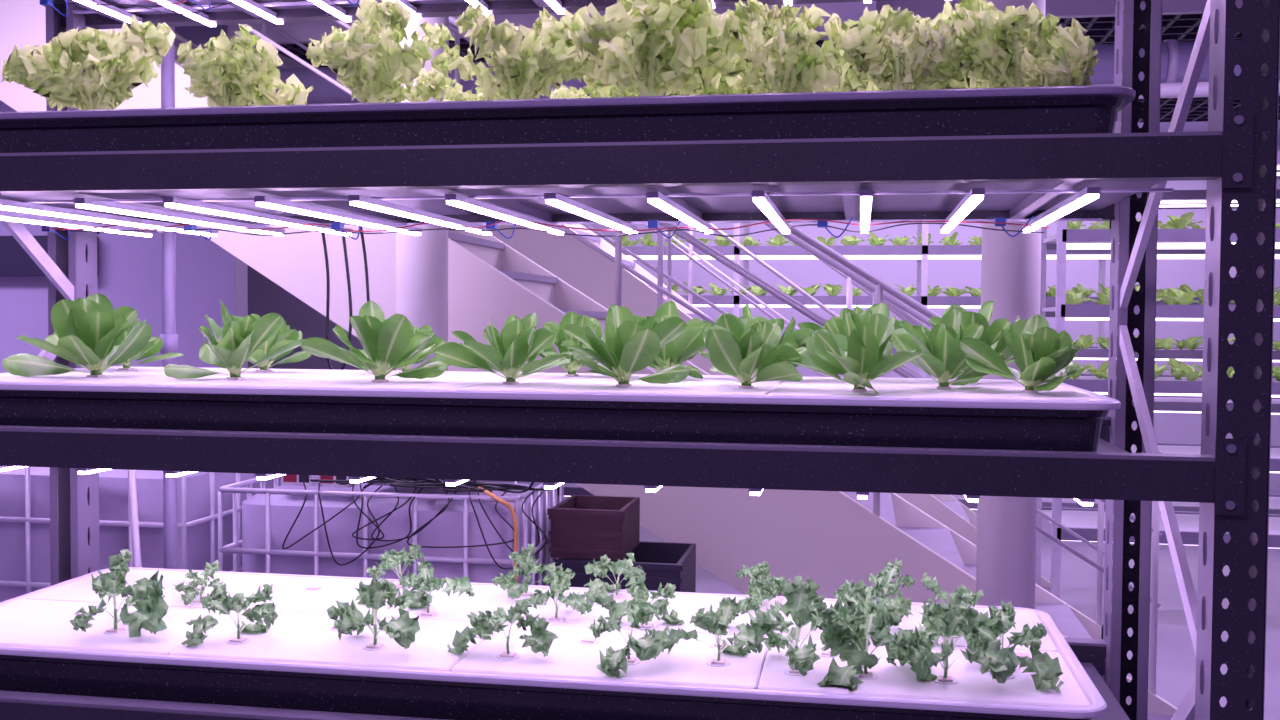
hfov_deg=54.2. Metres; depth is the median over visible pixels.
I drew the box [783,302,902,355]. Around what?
bok choy
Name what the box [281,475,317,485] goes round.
control box
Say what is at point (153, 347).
bok choy
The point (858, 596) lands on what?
kale
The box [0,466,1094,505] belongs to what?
lights
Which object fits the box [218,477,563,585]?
water tank
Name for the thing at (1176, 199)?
rack
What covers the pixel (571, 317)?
bok choy
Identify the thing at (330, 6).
lights
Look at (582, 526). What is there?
crate
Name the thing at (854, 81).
lettuce
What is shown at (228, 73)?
lettuce
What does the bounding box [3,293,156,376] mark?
bok choy
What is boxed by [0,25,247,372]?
wall partition
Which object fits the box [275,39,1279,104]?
ventilation duct
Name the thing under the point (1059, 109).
tray
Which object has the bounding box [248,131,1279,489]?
wall
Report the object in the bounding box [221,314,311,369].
bok choy
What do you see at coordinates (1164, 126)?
ceiling beam
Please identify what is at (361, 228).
hanging cable
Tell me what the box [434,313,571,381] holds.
bok choy
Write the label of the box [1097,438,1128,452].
deck
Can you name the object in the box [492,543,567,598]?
kale
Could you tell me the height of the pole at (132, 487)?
1.236 m
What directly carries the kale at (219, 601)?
on the tray at (302, 662)
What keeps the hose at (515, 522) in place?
attached to the water tank at (268, 516)
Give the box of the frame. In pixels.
[0,181,1161,223]
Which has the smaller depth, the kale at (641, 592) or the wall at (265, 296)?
the kale at (641, 592)
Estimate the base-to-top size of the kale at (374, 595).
0.140 m
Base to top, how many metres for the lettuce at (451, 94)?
0.165 m
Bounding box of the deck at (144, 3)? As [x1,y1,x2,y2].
[67,0,693,22]
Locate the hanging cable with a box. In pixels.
[321,226,369,369]
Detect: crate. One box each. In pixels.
[547,495,639,559]
[554,541,695,592]
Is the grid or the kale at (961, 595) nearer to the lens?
the kale at (961, 595)
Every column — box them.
[396,17,448,370]
[976,0,1045,608]
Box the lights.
[0,187,1173,240]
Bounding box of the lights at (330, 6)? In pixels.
[40,0,870,26]
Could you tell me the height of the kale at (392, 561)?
0.100 m
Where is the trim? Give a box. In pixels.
[0,236,98,275]
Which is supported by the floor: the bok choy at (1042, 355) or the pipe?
the pipe
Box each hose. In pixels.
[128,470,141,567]
[478,486,517,581]
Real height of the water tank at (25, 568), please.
1.020 m
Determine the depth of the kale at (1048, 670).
2.11 m
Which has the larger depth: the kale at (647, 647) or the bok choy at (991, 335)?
the bok choy at (991, 335)
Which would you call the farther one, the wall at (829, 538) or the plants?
the plants
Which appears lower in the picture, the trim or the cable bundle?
the cable bundle
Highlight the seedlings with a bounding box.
[1054,212,1279,380]
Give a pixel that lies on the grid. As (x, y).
(1181, 19)
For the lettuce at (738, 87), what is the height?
0.276 m
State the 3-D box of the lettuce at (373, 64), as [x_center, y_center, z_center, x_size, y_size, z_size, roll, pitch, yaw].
[-0.465,-0.568,2.363,0.296,0.231,0.278,-1,3,-40]
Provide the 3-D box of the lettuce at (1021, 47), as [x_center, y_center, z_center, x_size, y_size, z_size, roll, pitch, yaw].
[0.641,-0.528,2.124,0.270,0.183,0.265,0,2,-6]
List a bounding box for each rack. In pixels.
[0,0,1279,719]
[557,189,1279,513]
[1035,151,1279,598]
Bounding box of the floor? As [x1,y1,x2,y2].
[477,480,1279,719]
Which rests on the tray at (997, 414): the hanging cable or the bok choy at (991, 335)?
the bok choy at (991, 335)
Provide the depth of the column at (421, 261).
4.74 m
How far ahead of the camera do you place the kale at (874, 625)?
2.13 m
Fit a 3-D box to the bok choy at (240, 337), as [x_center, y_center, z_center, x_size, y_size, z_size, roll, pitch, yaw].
[-0.789,-0.040,2.431,0.202,0.153,0.217,1,2,28]
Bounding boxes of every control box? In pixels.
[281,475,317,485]
[318,476,356,487]
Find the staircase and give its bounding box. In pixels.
[483,223,1049,586]
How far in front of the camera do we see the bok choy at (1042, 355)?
2.14 m
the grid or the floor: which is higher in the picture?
the grid
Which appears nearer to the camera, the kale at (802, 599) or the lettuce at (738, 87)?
the kale at (802, 599)
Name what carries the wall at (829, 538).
on the floor
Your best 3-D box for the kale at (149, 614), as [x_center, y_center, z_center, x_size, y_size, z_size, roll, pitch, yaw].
[-1.006,0.447,2.417,0.174,0.156,0.226,0,2,-22]
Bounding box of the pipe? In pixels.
[160,27,177,568]
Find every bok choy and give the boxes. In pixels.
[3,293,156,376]
[114,319,182,367]
[164,300,304,378]
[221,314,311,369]
[301,300,447,379]
[352,321,448,371]
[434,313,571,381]
[539,311,634,373]
[561,304,689,384]
[634,300,712,378]
[699,304,814,373]
[703,312,808,385]
[777,308,923,393]
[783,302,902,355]
[892,308,1003,386]
[910,301,1027,378]
[959,314,1079,391]
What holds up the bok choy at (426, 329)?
on the tray at (997, 414)
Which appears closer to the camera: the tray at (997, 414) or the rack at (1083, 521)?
the tray at (997, 414)
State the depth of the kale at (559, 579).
2.54 m
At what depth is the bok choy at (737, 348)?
2.20 m
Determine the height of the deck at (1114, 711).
0.024 m
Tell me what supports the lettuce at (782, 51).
on the tray at (1059, 109)
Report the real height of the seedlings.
0.839 m
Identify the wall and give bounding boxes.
[0,0,1176,714]
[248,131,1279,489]
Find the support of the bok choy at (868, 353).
on the tray at (997, 414)
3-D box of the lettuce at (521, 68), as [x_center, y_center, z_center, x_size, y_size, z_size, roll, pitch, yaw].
[-0.218,-0.551,2.295,0.262,0.207,0.312,-1,2,-32]
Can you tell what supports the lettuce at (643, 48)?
on the tray at (1059, 109)
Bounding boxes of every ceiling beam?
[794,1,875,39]
[1137,120,1279,131]
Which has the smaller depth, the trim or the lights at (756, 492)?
the lights at (756, 492)
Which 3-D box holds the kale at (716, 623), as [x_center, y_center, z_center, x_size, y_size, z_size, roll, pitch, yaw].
[0.143,0.481,2.231,0.190,0.114,0.169,1,2,26]
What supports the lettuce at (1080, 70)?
on the tray at (1059, 109)
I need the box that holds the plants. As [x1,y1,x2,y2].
[602,232,1279,350]
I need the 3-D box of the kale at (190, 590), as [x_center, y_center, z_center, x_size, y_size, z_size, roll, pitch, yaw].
[-0.951,0.472,2.668,0.121,0.085,0.107,2,2,38]
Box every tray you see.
[0,85,1135,152]
[0,366,1120,451]
[0,567,1106,719]
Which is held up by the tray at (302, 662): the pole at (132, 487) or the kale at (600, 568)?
the kale at (600, 568)
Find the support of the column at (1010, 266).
on the floor
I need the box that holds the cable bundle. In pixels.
[282,477,552,569]
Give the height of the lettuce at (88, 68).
0.200 m
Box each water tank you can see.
[0,467,281,601]
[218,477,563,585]
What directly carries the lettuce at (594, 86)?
on the tray at (1059, 109)
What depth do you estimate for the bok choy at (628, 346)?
2.23 m
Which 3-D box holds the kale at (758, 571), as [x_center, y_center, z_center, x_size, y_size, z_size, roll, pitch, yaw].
[0.267,0.476,2.686,0.123,0.093,0.151,0,2,-12]
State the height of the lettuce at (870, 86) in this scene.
0.195 m
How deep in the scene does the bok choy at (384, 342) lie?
2.35 m
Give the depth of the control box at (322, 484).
4.11 m
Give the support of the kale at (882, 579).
on the tray at (302, 662)
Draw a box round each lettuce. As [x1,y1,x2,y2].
[0,14,175,110]
[175,24,313,106]
[306,0,454,102]
[431,3,593,99]
[442,70,491,100]
[532,0,747,96]
[550,74,639,98]
[661,9,768,95]
[707,0,840,93]
[812,49,881,91]
[823,4,985,90]
[846,0,998,90]
[947,48,1099,88]
[951,0,1094,87]
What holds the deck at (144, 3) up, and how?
attached to the storage rack at (1229, 480)
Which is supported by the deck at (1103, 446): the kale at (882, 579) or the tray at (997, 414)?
the tray at (997, 414)
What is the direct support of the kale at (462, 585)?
on the tray at (302, 662)
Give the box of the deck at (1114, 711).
[1080,662,1129,719]
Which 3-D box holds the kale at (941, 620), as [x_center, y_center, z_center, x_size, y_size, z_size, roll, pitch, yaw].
[0.522,0.472,2.119,0.238,0.147,0.194,1,2,22]
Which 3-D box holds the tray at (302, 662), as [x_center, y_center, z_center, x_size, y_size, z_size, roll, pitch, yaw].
[-0.276,0.586,2.514,2.200,0.125,0.725,1,2,10]
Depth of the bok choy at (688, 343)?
2.58 m
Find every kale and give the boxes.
[70,549,168,637]
[172,560,225,605]
[181,583,278,646]
[327,574,432,648]
[366,543,424,584]
[399,559,474,612]
[447,600,558,656]
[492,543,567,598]
[512,562,593,617]
[584,553,645,602]
[588,585,679,677]
[605,576,684,624]
[660,596,764,660]
[717,574,812,624]
[736,561,787,609]
[747,575,880,675]
[817,601,936,690]
[834,579,913,618]
[854,558,914,610]
[885,596,1018,682]
[919,572,988,646]
[963,599,1063,692]
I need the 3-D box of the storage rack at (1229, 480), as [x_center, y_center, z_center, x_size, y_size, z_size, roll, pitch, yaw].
[-0.243,0.015,2.502,2.575,2.800,0.864,1,2,10]
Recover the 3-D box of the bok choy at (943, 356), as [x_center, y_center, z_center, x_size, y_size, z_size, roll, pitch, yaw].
[0.557,-0.021,2.255,0.192,0.145,0.206,0,2,-2]
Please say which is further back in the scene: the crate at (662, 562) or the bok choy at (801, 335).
the crate at (662, 562)
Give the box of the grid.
[228,0,1279,122]
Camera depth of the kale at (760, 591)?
2.45 m
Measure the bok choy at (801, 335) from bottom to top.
0.154 m
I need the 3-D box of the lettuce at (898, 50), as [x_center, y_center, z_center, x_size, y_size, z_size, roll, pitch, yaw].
[0.439,-0.529,2.158,0.286,0.180,0.274,2,2,30]
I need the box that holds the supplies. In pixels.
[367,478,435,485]
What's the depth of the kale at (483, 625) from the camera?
2.25 m

